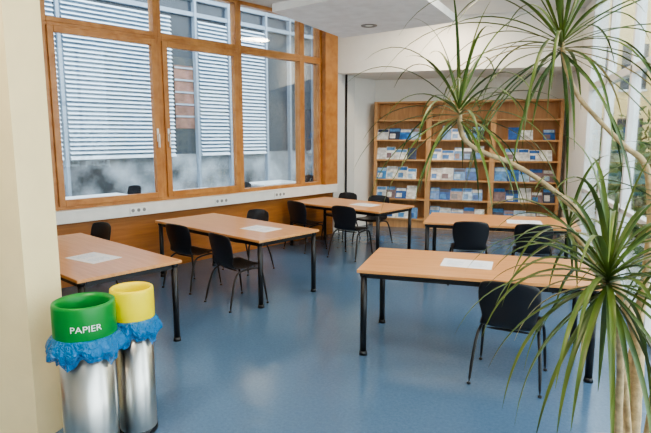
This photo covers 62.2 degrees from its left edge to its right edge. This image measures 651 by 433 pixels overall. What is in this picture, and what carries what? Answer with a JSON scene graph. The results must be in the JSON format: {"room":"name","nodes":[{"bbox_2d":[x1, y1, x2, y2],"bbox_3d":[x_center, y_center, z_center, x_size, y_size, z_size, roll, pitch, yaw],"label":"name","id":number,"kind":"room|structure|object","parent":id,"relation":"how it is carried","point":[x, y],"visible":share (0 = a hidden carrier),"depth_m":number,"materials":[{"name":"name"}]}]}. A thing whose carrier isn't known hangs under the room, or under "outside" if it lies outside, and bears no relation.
{"room":"library reading room","nodes":[
{"label":"library reading room","id":0,"kind":"room"},
{"bbox_2d":[0,0,62,432],"bbox_3d":[-2.898,-0.596,3.449,2.500,3.850,0.270,2,9,16],"label":"wall","id":1,"kind":"structure","parent":0,"point":[30,281],"depth_m":3.16,"materials":[{"name":"beige paint"}]},
{"bbox_2d":[56,74,374,287],"bbox_3d":[-2.898,-1.109,6.848,0.300,3.850,12.600,8,11,41],"label":"wall","id":2,"kind":"structure","parent":0,"point":[140,231],"depth_m":9.90,"materials":[{"name":"white paint"}]},
{"bbox_2d":[41,20,164,210],"bbox_3d":[-2.740,-1.228,6.815,0.195,2.185,1.470,8,11,41],"label":"window","id":3,"kind":"structure","parent":2,"relation":"in","point":[49,28],"depth_m":6.59,"materials":[{"name":"brown wood"}]},
{"bbox_2d":[55,184,337,224],"bbox_3d":[-2.860,-0.037,6.763,0.145,0.155,9.090,8,11,41],"label":"trim","id":4,"kind":"structure","parent":2,"relation":"attached to","point":[143,208],"depth_m":7.58,"materials":[{"name":"plastic"}]},
{"bbox_2d":[157,37,241,199],"bbox_3d":[-1.790,-1.385,7.859,0.195,2.185,1.370,8,11,41],"label":"window","id":5,"kind":"structure","parent":2,"relation":"in","point":[163,43],"depth_m":7.66,"materials":[{"name":"brown wood"}]},
{"bbox_2d":[156,0,238,48],"bbox_3d":[-1.818,-2.821,7.668,0.120,0.710,1.370,8,11,41],"label":"window","id":6,"kind":"structure","parent":5,"relation":"on","point":[233,3],"depth_m":7.96,"materials":[{"name":"brown wood"}]},
{"bbox_2d":[239,49,302,191],"bbox_3d":[-0.902,-1.541,8.891,0.120,2.185,1.370,8,11,41],"label":"window","id":7,"kind":"structure","parent":2,"relation":"in","point":[298,61],"depth_m":9.20,"materials":[{"name":"brown wood"}]},
{"bbox_2d":[237,0,301,57],"bbox_3d":[-0.902,-2.972,8.675,0.120,0.710,1.370,8,11,41],"label":"window","id":8,"kind":"structure","parent":7,"relation":"on","point":[298,25],"depth_m":8.56,"materials":[{"name":"brown wood"}]},
{"bbox_2d":[302,58,320,185],"bbox_3d":[-0.280,-1.644,9.574,0.120,2.185,0.490,8,11,41],"label":"window","id":9,"kind":"structure","parent":2,"relation":"in","point":[317,64],"depth_m":9.63,"materials":[{"name":"brown wood"}]},
{"bbox_2d":[302,23,320,60],"bbox_3d":[-0.280,-3.076,9.358,0.120,0.710,0.490,8,11,41],"label":"window","id":10,"kind":"structure","parent":2,"relation":"in","point":[317,33],"depth_m":9.48,"materials":[{"name":"brown wood"}]},
{"bbox_2d":[345,75,347,230],"bbox_3d":[0.392,-1.175,10.265,0.036,2.960,0.035,8,11,41],"label":"trim","id":11,"kind":"structure","parent":2,"relation":"attached to","point":[346,75],"depth_m":10.21,"materials":[{"name":"black metal"}]},
{"bbox_2d":[313,27,337,184],"bbox_3d":[0.002,-2.037,9.816,0.300,2.900,0.330,8,11,41],"label":"post","id":12,"kind":"object","parent":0,"point":[329,42],"depth_m":9.72,"materials":[{"name":"brown wood"}]},
{"bbox_2d":[56,223,650,432],"bbox_3d":[-1.662,1.158,5.062,9.059,0.100,14.374,2,9,16],"label":"floor","id":13,"kind":"structure","parent":0,"point":[291,364],"depth_m":4.62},
{"bbox_2d":[45,292,127,432],"bbox_3d":[-1.366,0.930,3.104,0.432,0.935,0.436,2,9,16],"label":"waste bin","id":14,"kind":"object","parent":13,"relation":"on","point":[85,341],"visible":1,"depth_m":2.97,"materials":[{"name":"metal"}]},
{"bbox_2d":[90,222,117,284],"bbox_3d":[-2.794,0.501,6.332,0.530,0.818,0.523,7,11,37],"label":"chair","id":15,"kind":"object","parent":13,"relation":"on","point":[102,230],"visible":0.13,"depth_m":6.49,"materials":[{"name":"black plastic"}]},
{"bbox_2d":[57,233,181,341],"bbox_3d":[-2.345,0.708,5.196,2.030,0.750,0.930,8,11,41],"label":"wooden table","id":16,"kind":"object","parent":13,"relation":"on","point":[134,262],"visible":0.61,"depth_m":4.80,"materials":[{"name":"brown wood"}]},
{"bbox_2d":[67,252,121,263],"bbox_3d":[-2.102,0.373,4.895,0.420,0.002,0.297,5,10,32],"label":"paper sheet","id":17,"kind":"object","parent":16,"relation":"on","point":[93,257],"visible":1,"depth_m":4.90,"materials":[{"name":"white paper"}]},
{"bbox_2d":[109,281,162,432],"bbox_3d":[-1.190,0.890,3.367,0.330,0.935,0.335,2,9,16],"label":"waste bin","id":18,"kind":"object","parent":13,"relation":"on","point":[137,317],"visible":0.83,"depth_m":3.28,"materials":[{"name":"metal"}]},
{"bbox_2d":[162,223,222,294],"bbox_3d":[-1.642,0.460,6.604,0.530,0.818,0.523,6,11,36],"label":"chair","id":19,"kind":"object","parent":13,"relation":"on","point":[179,237],"visible":0.92,"depth_m":6.41,"materials":[{"name":"black plastic"}]},
{"bbox_2d":[204,232,268,312],"bbox_3d":[-0.993,0.557,5.961,0.523,0.818,0.530,-8,12,-42],"label":"chair","id":20,"kind":"object","parent":13,"relation":"on","point":[221,247],"visible":0.98,"depth_m":5.79,"materials":[{"name":"black plastic"}]},
{"bbox_2d":[155,213,318,308],"bbox_3d":[-1.146,0.473,6.750,2.050,0.750,0.930,8,11,41],"label":"wooden table","id":21,"kind":"object","parent":13,"relation":"on","point":[228,226],"visible":0.93,"depth_m":6.39,"materials":[{"name":"brown wood"}]},
{"bbox_2d":[239,225,280,231],"bbox_3d":[-0.768,0.144,6.413,0.420,0.002,0.297,6,11,36],"label":"paper sheet","id":22,"kind":"object","parent":21,"relation":"on","point":[256,227],"visible":1,"depth_m":6.42,"materials":[{"name":"white paper"}]},
{"bbox_2d":[222,209,274,275],"bbox_3d":[-1.070,0.331,7.458,0.530,0.818,0.523,7,11,38],"label":"chair","id":23,"kind":"object","parent":13,"relation":"on","point":[257,214],"visible":0.31,"depth_m":7.56,"materials":[{"name":"black plastic"}]},
{"bbox_2d":[283,201,327,253],"bbox_3d":[-0.330,0.130,8.789,0.530,0.818,0.523,8,12,44],"label":"chair","id":24,"kind":"object","parent":13,"relation":"on","point":[297,210],"visible":0.9,"depth_m":8.61,"materials":[{"name":"black plastic"}]},
{"bbox_2d":[321,192,360,241],"bbox_3d":[0.276,-0.010,9.720,0.530,0.818,0.523,8,11,41],"label":"chair","id":25,"kind":"object","parent":13,"relation":"on","point":[345,195],"visible":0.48,"depth_m":9.78,"materials":[{"name":"black plastic"}]},
{"bbox_2d":[327,205,372,261],"bbox_3d":[0.381,0.214,8.237,0.530,0.818,0.523,6,11,36],"label":"chair","id":26,"kind":"object","parent":13,"relation":"on","point":[344,217],"visible":0.97,"depth_m":8.04,"materials":[{"name":"black plastic"}]},
{"bbox_2d":[287,197,413,249],"bbox_3d":[0.378,0.159,8.832,1.900,0.750,0.940,8,11,41],"label":"wooden table","id":27,"kind":"object","parent":13,"relation":"on","point":[323,203],"visible":0.65,"depth_m":8.52,"materials":[{"name":"brown wood"}]},
{"bbox_2d":[349,203,378,206],"bbox_3d":[0.635,-0.188,8.608,0.420,0.002,0.297,7,11,39],"label":"paper sheet","id":28,"kind":"object","parent":27,"relation":"on","point":[358,204],"visible":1,"depth_m":8.63,"materials":[{"name":"white paper"}]},
{"bbox_2d":[351,195,392,243],"bbox_3d":[0.804,0.065,9.223,0.530,0.818,0.523,6,11,36],"label":"chair","id":29,"kind":"object","parent":13,"relation":"on","point":[375,198],"visible":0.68,"depth_m":9.27,"materials":[{"name":"black plastic"}]},
{"bbox_2d":[447,221,488,284],"bbox_3d":[1.817,0.425,6.836,0.530,0.818,0.523,2,9,12],"label":"chair","id":30,"kind":"object","parent":13,"relation":"on","point":[472,236],"visible":0.74,"depth_m":6.61,"materials":[{"name":"black plastic"}]},
{"bbox_2d":[373,99,564,234],"bbox_3d":[2.700,-0.990,10.583,3.500,2.500,0.350,2,9,16],"label":"shelf","id":31,"kind":"object","parent":13,"relation":"on","point":[543,120],"visible":0.51,"depth_m":10.61,"materials":[{"name":"brown wood"}]},
{"bbox_2d":[376,126,554,218],"bbox_3d":[2.671,-0.841,10.536,3.373,1.845,0.172,2,9,16],"label":"magazines","id":32,"kind":"object","parent":31,"relation":"in","point":[389,172],"visible":0.72,"depth_m":10.53,"materials":[{"name":"blue paper"}]},
{"bbox_2d":[357,248,602,382],"bbox_3d":[1.279,0.784,4.691,1.850,0.750,0.930,3,9,17],"label":"wooden table","id":33,"kind":"object","parent":13,"relation":"on","point":[424,266],"visible":0.71,"depth_m":4.50,"materials":[{"name":"brown wood"}]},
{"bbox_2d":[440,258,492,269],"bbox_3d":[1.222,0.407,4.666,0.420,0.002,0.297,3,9,20],"label":"paper sheet","id":34,"kind":"object","parent":33,"relation":"on","point":[463,263],"visible":0.97,"depth_m":4.67,"materials":[{"name":"white paper"}]},
{"bbox_2d":[347,0,650,432],"bbox_3d":[0.933,0.002,2.334,1.635,3.000,1.686,-1,9,-4],"label":"dracaena","id":35,"kind":"object","parent":13,"relation":"on","point":[626,398],"visible":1,"depth_m":2.20,"materials":[{"name":"green plant"}]},
{"bbox_2d":[423,212,580,258],"bbox_3d":[2.272,0.418,7.119,1.850,0.750,0.930,3,9,18],"label":"wooden table","id":36,"kind":"object","parent":13,"relation":"on","point":[435,220],"visible":0.41,"depth_m":7.03,"materials":[{"name":"brown wood"}]},
{"bbox_2d":[506,220,541,223],"bbox_3d":[2.536,0.070,6.901,0.420,0.002,0.297,2,9,16],"label":"paper sheet","id":37,"kind":"object","parent":36,"relation":"on","point":[508,221],"visible":0.98,"depth_m":6.86,"materials":[{"name":"white paper"}]},
{"bbox_2d":[467,281,546,397],"bbox_3d":[1.406,0.837,4.103,0.530,0.818,0.523,4,10,26],"label":"chair","id":38,"kind":"object","parent":13,"relation":"on","point":[514,309],"visible":0.87,"depth_m":3.90,"materials":[{"name":"black plastic"}]},
{"bbox_2d":[511,224,553,255],"bbox_3d":[2.536,0.456,6.632,0.530,0.818,0.523,3,9,20],"label":"chair","id":39,"kind":"object","parent":13,"relation":"on","point":[519,228],"visible":0.55,"depth_m":6.42,"materials":[{"name":"black plastic"}]},
{"bbox_2d":[240,0,591,15],"bbox_3d":[-1.662,-2.773,4.469,9.059,0.150,14.374,2,9,16],"label":"ceiling","id":40,"kind":"structure","parent":0,"point":[495,6],"depth_m":8.43,"materials":[{"name":"paint"}]},
{"bbox_2d":[272,0,454,37],"bbox_3d":[0.560,-2.867,7.146,1.932,0.462,2.508,4,10,27],"label":"ceiling panel","id":41,"kind":"object","parent":40,"relation":"hanging from","point":[340,18],"visible":0.99,"depth_m":7.02,"materials":[{"name":"metal"}]},
{"bbox_2d":[338,8,584,79],"bbox_3d":[2.311,-3.064,9.888,4.600,0.890,1.350,2,9,16],"label":"wall","id":42,"kind":"structure","parent":0,"point":[354,52],"depth_m":9.29,"materials":[{"name":"white paint"}]},
{"bbox_2d":[375,75,567,216],"bbox_3d":[2.668,-1.706,10.805,4.300,3.850,0.200,2,9,16],"label":"wall","id":43,"kind":"structure","parent":0,"point":[385,90],"depth_m":10.54,"materials":[{"name":"white paint"}]},
{"bbox_2d":[559,0,609,248],"bbox_3d":[4.315,-1.453,9.129,0.200,3.850,2.150,2,9,16],"label":"wall","id":44,"kind":"structure","parent":0,"point":[576,154],"depth_m":8.42,"materials":[{"name":"white paint"}]},
{"bbox_2d":[577,0,650,345],"bbox_3d":[2.312,-0.438,2.401,0.100,3.850,12.035,2,9,16],"label":"window","id":45,"kind":"structure","parent":44,"relation":"in","point":[640,15],"depth_m":6.51,"materials":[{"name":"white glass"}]},
{"label":"outside","id":46,"kind":"structure","parent":0,"visible":0},
{"bbox_3d":[-2.309,-0.142,14.347,8.650,0.100,37.000,8,11,41],"label":"ground","id":47,"kind":"structure","parent":46,"visible":0},
{"bbox_2d":[65,193,126,199],"bbox_3d":[-4.140,0.066,9.787,0.800,0.850,1.200,8,11,41],"label":"table","id":48,"kind":"object","parent":47,"relation":"on","point":[106,194],"visible":0.1,"depth_m":9.93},
{"bbox_2d":[127,185,141,193],"bbox_3d":[-4.008,-0.134,10.813,0.614,0.947,0.608,8,11,41],"label":"chair","id":49,"kind":"object","parent":47,"relation":"on","point":[134,189],"visible":0.1,"depth_m":11.00,"materials":[{"name":"black plastic"}]},
{"bbox_2d":[44,0,313,196],"bbox_3d":[-0.421,-4.939,15.307,0.431,9.100,26.000,8,11,41],"label":"window glass","id":50,"kind":"object","parent":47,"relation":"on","point":[104,92],"visible":0.49,"depth_m":12.23,"materials":[{"name":"glass"}]},
{"bbox_2d":[244,182,251,187],"bbox_3d":[-1.927,-0.256,11.621,0.614,0.947,0.608,8,11,41],"label":"chair","id":51,"kind":"object","parent":47,"relation":"on","point":[246,184],"visible":0.08,"depth_m":11.71,"materials":[{"name":"black plastic"}]},
{"bbox_2d":[249,180,295,185],"bbox_3d":[-1.257,-0.390,12.808,0.800,0.850,1.200,8,11,41],"label":"table","id":52,"kind":"object","parent":47,"relation":"on","point":[270,182],"visible":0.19,"depth_m":12.65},
{"bbox_2d":[305,175,313,181],"bbox_3d":[-0.586,-0.568,13.687,0.614,0.947,0.608,8,11,41],"label":"chair","id":53,"kind":"object","parent":47,"relation":"on","point":[308,178],"visible":0.07,"depth_m":13.83,"materials":[{"name":"black plastic"}]},
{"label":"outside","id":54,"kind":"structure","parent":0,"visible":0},
{"bbox_2d":[592,210,644,302],"bbox_3d":[17.543,0.090,12.812,23.250,0.100,46.000,2,9,16],"label":"ground","id":55,"kind":"structure","parent":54,"point":[630,255],"depth_m":7.92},
{"bbox_2d":[594,106,650,267],"bbox_3d":[6.426,-0.830,10.632,3.280,2.574,14.240,2,9,16],"label":"hedge","id":56,"kind":"object","parent":55,"relation":"on","point":[616,174],"visible":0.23,"depth_m":10.20,"materials":[{"name":"green plant"}]},
{"bbox_2d":[600,0,650,178],"bbox_3d":[8.866,-3.570,12.935,5.300,7.100,18.500,2,9,16],"label":"neighbouring building","id":57,"kind":"structure","parent":55,"relation":"on","point":[626,34],"depth_m":20.93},
{"bbox_3d":[-5.200,-1.188,4.188,0.180,2.900,5.630,8,11,41],"label":"wall","id":58,"kind":"structure","parent":0,"visible":0},
{"bbox_2d":[40,0,156,36],"bbox_3d":[-2.768,-2.663,6.624,0.120,0.710,1.470,8,11,41],"label":"window","id":59,"kind":"structure","parent":58,"relation":"in","point":[152,18],"depth_m":6.76,"materials":[{"name":"brown wood"}]}
]}

